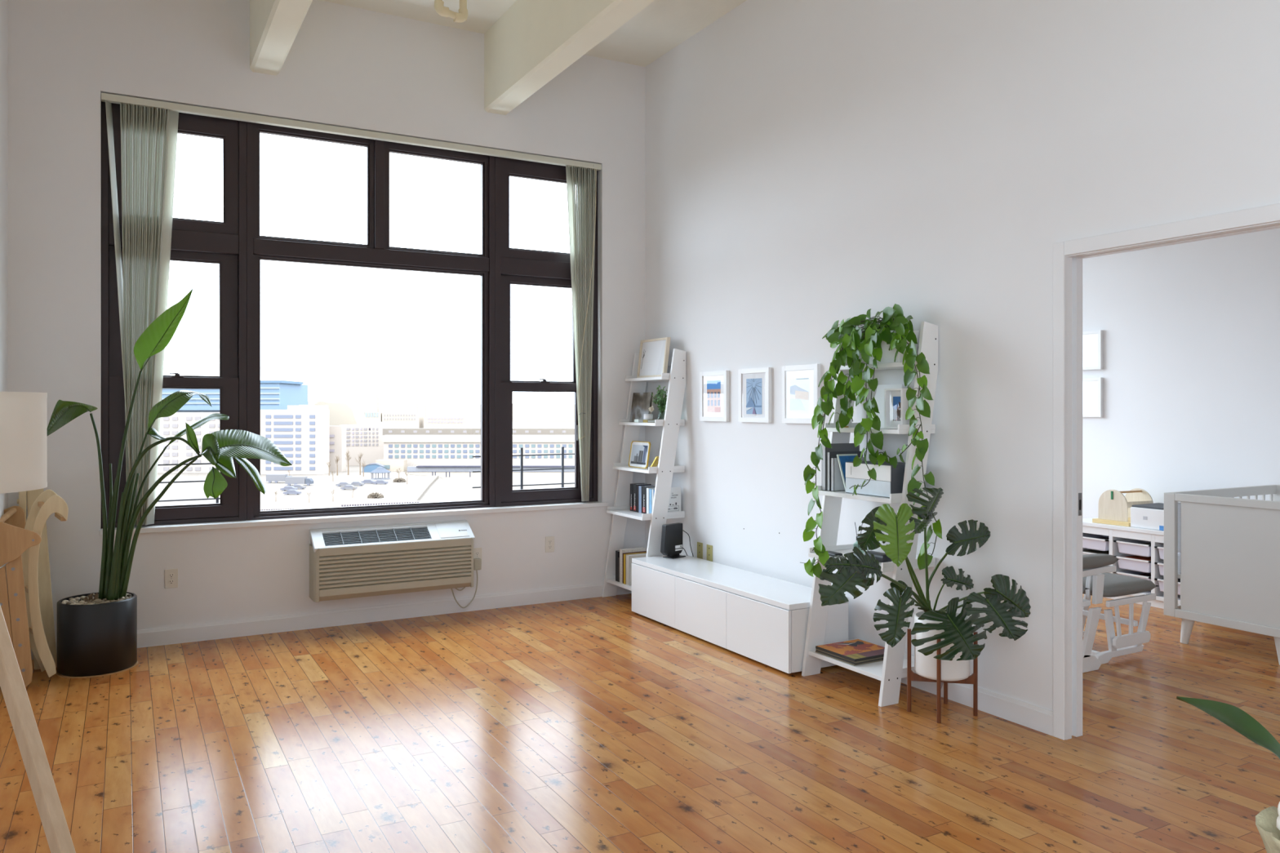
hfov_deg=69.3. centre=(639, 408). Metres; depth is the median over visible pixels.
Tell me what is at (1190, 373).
wall
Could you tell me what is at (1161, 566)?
tub
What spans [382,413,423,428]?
block
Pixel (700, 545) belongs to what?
wall plate
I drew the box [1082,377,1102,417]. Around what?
picture frame
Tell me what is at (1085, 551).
storage bin
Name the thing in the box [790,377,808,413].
photo
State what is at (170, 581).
socket
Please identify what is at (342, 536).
grille
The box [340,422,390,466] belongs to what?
apartment block
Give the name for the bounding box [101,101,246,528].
window
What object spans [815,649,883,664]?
record sleeve
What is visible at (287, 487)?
parked car
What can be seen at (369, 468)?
shelter
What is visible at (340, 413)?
hills
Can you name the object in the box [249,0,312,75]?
beam
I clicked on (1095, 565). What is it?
glider chair
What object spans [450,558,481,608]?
plug
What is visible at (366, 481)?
parked car
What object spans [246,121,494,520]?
window
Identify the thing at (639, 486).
book
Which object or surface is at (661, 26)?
ceiling
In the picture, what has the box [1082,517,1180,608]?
storage unit
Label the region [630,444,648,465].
photo
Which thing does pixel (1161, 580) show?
storage bin
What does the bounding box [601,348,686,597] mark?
ladder shelf
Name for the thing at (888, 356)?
planter
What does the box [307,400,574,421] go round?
hills
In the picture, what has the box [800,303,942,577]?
pothos
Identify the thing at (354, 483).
parked car
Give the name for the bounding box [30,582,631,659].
baseboard
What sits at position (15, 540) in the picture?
chair
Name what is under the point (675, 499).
book
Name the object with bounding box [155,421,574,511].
ground
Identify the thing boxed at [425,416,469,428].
block
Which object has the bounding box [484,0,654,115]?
beam
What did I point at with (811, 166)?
wall
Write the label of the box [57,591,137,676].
pot
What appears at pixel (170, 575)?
socket
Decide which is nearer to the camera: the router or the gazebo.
the router
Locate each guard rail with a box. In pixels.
[157,462,220,503]
[471,446,574,489]
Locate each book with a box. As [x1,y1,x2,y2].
[615,550,619,582]
[617,557,619,582]
[619,546,645,583]
[622,551,645,583]
[623,551,646,584]
[626,553,646,585]
[630,483,644,511]
[632,483,651,511]
[634,419,643,422]
[636,484,653,512]
[638,484,653,512]
[641,485,655,513]
[643,419,654,422]
[646,487,654,513]
[648,488,652,513]
[652,488,654,505]
[667,487,681,512]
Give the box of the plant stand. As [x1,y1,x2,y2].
[906,628,977,723]
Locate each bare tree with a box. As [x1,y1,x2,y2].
[334,455,341,475]
[343,449,351,475]
[355,453,363,475]
[361,459,366,476]
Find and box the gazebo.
[370,466,391,479]
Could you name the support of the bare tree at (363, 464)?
on the ground
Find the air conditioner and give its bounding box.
[309,520,475,602]
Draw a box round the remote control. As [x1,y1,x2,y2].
[825,551,842,556]
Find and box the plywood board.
[26,488,57,670]
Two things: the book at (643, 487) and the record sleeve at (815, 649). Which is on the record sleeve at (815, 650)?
the record sleeve at (815, 649)
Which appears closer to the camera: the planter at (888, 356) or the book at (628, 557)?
the planter at (888, 356)
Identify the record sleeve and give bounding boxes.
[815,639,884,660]
[815,647,884,662]
[815,648,883,662]
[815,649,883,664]
[815,651,883,666]
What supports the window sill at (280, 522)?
attached to the wall at (344, 66)
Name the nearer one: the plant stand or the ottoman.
the plant stand
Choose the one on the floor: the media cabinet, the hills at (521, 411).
the media cabinet
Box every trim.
[99,90,602,529]
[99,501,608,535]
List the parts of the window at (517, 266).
sash, transom sash, sash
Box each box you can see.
[845,460,905,497]
[1130,502,1164,530]
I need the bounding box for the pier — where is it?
[407,465,574,476]
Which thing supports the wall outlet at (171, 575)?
attached to the wall at (344, 66)
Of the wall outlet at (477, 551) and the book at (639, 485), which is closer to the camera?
the wall outlet at (477, 551)
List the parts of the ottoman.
link arm, rail, link arm, rail, seat rail, glide rail, link arm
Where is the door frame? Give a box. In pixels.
[1053,203,1279,740]
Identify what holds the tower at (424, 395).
on the ground
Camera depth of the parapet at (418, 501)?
62.00 m
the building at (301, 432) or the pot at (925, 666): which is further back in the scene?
the building at (301, 432)
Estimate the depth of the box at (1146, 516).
6.78 m
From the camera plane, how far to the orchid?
1.30 m
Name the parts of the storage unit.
rail, rail, rail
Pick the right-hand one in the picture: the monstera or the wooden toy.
the wooden toy
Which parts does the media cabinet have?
door, door, door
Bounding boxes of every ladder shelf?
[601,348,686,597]
[801,321,937,706]
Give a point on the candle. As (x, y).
(646, 416)
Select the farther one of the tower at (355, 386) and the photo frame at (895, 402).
the tower at (355, 386)
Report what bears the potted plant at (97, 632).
on the floor
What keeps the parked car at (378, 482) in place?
on the ground
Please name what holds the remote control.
on the ladder shelf at (893, 668)
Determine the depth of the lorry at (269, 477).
327.97 m
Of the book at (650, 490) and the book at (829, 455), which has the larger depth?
the book at (650, 490)
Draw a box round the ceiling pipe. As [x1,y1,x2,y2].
[434,0,467,22]
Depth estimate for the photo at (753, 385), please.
5.99 m
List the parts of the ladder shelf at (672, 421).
panel, panel, rail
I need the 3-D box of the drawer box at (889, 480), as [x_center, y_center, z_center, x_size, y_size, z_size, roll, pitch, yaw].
[1.255,0.361,4.770,0.226,0.162,0.330,0,0,-29]
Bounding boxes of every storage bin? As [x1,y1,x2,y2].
[1082,533,1109,551]
[1082,548,1109,554]
[1113,538,1151,556]
[1113,569,1151,581]
[1114,554,1151,573]
[1154,545,1164,559]
[1154,561,1179,578]
[1154,577,1180,595]
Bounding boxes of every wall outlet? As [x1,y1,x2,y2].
[164,568,177,588]
[473,547,481,559]
[545,536,554,552]
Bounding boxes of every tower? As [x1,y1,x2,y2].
[161,380,307,412]
[355,386,356,404]
[376,394,378,411]
[409,395,411,413]
[423,394,426,424]
[430,396,431,416]
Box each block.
[157,412,220,472]
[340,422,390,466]
[363,411,386,422]
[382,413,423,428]
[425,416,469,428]
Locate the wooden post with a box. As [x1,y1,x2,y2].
[17,491,26,522]
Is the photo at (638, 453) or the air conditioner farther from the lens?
the photo at (638, 453)
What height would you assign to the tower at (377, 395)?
49.255 m
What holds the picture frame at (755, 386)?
attached to the wall at (811, 166)
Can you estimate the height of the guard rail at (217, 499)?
0.415 m
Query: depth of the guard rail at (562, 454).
7.28 m
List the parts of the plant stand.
leg, leg, leg, leg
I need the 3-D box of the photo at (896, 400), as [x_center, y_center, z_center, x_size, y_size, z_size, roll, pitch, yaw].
[1.300,0.001,4.679,0.001,0.123,0.059,0,0,-29]
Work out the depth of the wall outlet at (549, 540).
6.88 m
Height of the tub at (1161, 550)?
0.085 m
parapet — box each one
[260,506,341,511]
[340,500,419,506]
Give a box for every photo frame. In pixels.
[628,440,650,468]
[636,337,671,377]
[650,456,658,466]
[884,387,912,429]
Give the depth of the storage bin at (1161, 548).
6.66 m
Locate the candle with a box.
[643,413,653,419]
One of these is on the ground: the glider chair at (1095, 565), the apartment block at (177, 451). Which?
the apartment block at (177, 451)
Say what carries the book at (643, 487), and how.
on the ladder shelf at (672, 421)
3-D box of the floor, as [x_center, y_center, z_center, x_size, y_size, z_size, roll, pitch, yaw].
[1.970,1.501,3.040,7.960,0.120,10.100,0,0,-29]
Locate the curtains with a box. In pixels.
[101,92,601,525]
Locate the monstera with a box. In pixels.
[818,487,1031,681]
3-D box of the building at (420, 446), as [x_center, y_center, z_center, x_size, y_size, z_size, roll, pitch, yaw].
[-66.546,17.652,406.924,85.212,17.579,57.460,0,0,-29]
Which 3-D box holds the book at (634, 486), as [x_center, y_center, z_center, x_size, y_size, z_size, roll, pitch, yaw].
[0.015,0.673,6.984,0.126,0.205,0.060,0,0,-29]
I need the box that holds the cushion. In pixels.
[1082,572,1158,597]
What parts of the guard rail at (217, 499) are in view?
rail, rail, rail, post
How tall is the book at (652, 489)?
0.188 m
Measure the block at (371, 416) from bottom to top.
23.198 m
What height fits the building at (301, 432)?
27.952 m
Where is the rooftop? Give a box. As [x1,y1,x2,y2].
[408,471,574,502]
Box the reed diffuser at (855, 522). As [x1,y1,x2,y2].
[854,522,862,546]
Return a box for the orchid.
[1176,696,1279,852]
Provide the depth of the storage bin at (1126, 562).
6.87 m
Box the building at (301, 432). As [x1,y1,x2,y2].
[260,404,328,474]
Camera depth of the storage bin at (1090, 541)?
7.13 m
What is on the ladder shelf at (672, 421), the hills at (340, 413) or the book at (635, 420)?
the book at (635, 420)
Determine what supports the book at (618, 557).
on the ladder shelf at (672, 421)
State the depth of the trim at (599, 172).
7.12 m
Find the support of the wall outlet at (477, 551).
attached to the wall at (344, 66)
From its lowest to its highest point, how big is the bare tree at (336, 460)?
8.170 m
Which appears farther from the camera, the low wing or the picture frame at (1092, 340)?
the low wing
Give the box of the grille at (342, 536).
[322,527,431,546]
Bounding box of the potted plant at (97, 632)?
[47,288,292,678]
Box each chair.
[0,506,41,687]
[21,489,68,677]
[1082,553,1119,673]
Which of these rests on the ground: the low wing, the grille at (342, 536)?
the low wing
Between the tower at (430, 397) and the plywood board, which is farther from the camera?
the tower at (430, 397)
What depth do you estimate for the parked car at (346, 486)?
300.74 m
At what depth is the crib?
5.46 m
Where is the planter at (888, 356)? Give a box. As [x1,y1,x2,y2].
[869,329,919,364]
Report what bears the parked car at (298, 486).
on the ground
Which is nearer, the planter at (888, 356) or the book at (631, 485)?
the planter at (888, 356)
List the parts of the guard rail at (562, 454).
post, rail, rail, rail, post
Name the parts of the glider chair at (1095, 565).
seat frame, link arm, arm post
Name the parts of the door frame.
casing, strike plate, casing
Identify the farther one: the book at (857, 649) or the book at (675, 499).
the book at (675, 499)
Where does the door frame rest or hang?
in the wall at (811, 166)
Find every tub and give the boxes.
[1158,548,1164,559]
[1158,564,1179,578]
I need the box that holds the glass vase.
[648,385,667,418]
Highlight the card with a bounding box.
[871,384,902,428]
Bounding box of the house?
[375,459,407,471]
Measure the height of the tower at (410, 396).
47.491 m
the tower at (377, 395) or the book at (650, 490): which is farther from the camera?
the tower at (377, 395)
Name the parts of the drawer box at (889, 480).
drawer, drawer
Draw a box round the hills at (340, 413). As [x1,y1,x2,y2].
[313,401,367,426]
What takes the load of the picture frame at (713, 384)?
attached to the wall at (811, 166)
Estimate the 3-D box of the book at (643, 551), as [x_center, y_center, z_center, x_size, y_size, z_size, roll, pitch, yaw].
[-0.039,1.194,6.957,0.200,0.226,0.012,0,0,-29]
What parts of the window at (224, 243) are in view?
sash, transom sash, sash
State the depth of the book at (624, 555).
6.88 m
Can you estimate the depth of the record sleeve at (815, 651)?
4.77 m
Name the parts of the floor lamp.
shade trim, shade trim, lamp shade, leg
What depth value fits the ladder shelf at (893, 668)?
4.64 m
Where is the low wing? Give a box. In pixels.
[328,426,346,471]
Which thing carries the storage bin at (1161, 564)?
in the storage unit
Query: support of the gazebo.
on the ground
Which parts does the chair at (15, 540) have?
panel, arm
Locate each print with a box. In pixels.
[630,392,653,422]
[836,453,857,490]
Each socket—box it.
[168,573,174,577]
[168,579,174,584]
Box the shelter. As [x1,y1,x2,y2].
[362,462,384,472]
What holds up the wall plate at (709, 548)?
attached to the wall at (811, 166)
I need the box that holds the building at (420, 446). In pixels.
[382,428,574,466]
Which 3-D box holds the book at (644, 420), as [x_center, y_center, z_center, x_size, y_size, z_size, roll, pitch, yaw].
[0.081,0.093,6.822,0.101,0.020,0.062,0,0,-32]
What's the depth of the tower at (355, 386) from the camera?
1499.96 m
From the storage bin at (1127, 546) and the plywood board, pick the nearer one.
the plywood board
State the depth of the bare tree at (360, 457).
367.94 m
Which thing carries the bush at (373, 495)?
on the ground
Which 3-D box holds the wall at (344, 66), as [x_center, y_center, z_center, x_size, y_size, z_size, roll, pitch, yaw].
[-0.375,-0.624,7.252,7.960,4.130,0.340,0,0,-29]
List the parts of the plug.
cord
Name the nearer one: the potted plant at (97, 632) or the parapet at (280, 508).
the potted plant at (97, 632)
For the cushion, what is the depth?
5.33 m
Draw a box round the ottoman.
[1082,572,1158,664]
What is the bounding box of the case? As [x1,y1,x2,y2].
[864,551,892,562]
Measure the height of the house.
4.686 m
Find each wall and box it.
[0,0,8,591]
[8,0,644,638]
[644,0,1279,711]
[1082,227,1279,518]
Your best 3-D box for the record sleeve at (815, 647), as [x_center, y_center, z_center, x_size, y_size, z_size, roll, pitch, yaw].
[1.147,1.283,4.901,0.305,0.006,0.305,0,0,-29]
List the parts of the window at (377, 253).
fixed sash, fixed sash, fixed sash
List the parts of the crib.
post, rail, rail, rail, panel, post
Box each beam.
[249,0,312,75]
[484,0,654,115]
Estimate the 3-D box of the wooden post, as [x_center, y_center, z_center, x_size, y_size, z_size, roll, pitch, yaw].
[-3.472,0.881,5.198,0.042,1.120,0.035,0,0,-29]
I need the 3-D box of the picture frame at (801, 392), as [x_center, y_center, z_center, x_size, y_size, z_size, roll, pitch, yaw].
[0.970,-0.086,5.590,0.026,0.357,0.338,0,0,-29]
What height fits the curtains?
2.583 m
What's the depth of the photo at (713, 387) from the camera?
6.40 m
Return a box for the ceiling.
[321,0,746,66]
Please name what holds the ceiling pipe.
hanging from the ceiling
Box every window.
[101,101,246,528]
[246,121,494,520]
[494,156,597,506]
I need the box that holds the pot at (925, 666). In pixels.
[914,611,969,681]
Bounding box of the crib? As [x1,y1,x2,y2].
[1164,484,1279,665]
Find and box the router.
[660,522,693,559]
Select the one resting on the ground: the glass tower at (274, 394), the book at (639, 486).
the glass tower at (274, 394)
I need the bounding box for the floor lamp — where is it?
[0,391,75,852]
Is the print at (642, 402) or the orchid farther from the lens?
the print at (642, 402)
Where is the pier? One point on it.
(432, 468)
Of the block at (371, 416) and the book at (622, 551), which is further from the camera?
the block at (371, 416)
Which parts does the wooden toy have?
panel, panel, rail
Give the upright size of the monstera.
0.895 m
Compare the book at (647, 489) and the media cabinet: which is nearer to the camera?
the media cabinet
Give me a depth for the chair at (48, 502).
4.89 m
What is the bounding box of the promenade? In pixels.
[387,475,438,504]
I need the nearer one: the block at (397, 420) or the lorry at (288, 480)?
the lorry at (288, 480)
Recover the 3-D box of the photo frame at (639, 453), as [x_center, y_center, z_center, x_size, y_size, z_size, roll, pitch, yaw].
[-0.004,0.344,6.928,0.042,0.196,0.281,0,0,-29]
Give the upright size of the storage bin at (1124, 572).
0.093 m
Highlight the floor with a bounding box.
[0,593,1279,852]
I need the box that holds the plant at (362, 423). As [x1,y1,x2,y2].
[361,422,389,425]
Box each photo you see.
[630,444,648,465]
[706,380,720,412]
[746,377,761,413]
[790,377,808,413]
[893,396,900,421]
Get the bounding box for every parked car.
[280,485,297,490]
[283,489,301,494]
[293,484,306,488]
[335,481,351,486]
[340,484,357,489]
[351,481,364,485]
[360,479,375,484]
[372,480,388,484]
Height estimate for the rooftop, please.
0.020 m
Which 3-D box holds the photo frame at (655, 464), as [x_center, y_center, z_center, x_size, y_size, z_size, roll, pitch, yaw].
[0.114,0.395,6.719,0.104,0.095,0.060,0,0,-6]
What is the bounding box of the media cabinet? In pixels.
[631,553,848,673]
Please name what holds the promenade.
on the ground
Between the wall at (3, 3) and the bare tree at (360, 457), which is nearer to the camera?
the wall at (3, 3)
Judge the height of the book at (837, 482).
0.176 m
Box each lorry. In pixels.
[266,474,292,483]
[284,476,313,485]
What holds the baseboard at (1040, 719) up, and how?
attached to the wall at (811, 166)
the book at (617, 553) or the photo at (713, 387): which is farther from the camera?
the book at (617, 553)
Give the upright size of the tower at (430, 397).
45.728 m
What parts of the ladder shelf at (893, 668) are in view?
panel, panel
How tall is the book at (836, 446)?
0.251 m
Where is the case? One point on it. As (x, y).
(880, 557)
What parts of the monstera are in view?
cut stem, crown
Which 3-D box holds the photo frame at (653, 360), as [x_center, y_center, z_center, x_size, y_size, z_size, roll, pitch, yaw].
[0.100,-0.377,6.939,0.065,0.291,0.399,0,0,-29]
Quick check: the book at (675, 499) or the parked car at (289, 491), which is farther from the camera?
the parked car at (289, 491)
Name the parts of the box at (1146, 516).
dark lid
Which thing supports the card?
on the ladder shelf at (893, 668)
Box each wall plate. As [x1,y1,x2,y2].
[697,542,702,559]
[706,544,712,561]
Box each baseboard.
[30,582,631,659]
[901,677,1053,736]
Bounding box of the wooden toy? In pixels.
[1092,488,1153,526]
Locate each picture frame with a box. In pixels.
[699,369,728,422]
[737,367,771,422]
[782,364,820,423]
[1082,329,1102,370]
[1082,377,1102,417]
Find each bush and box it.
[367,492,383,498]
[392,477,406,482]
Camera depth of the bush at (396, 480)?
331.84 m
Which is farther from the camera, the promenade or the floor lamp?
the promenade
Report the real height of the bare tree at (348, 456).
10.433 m
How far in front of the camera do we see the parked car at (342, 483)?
313.41 m
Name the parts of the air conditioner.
control door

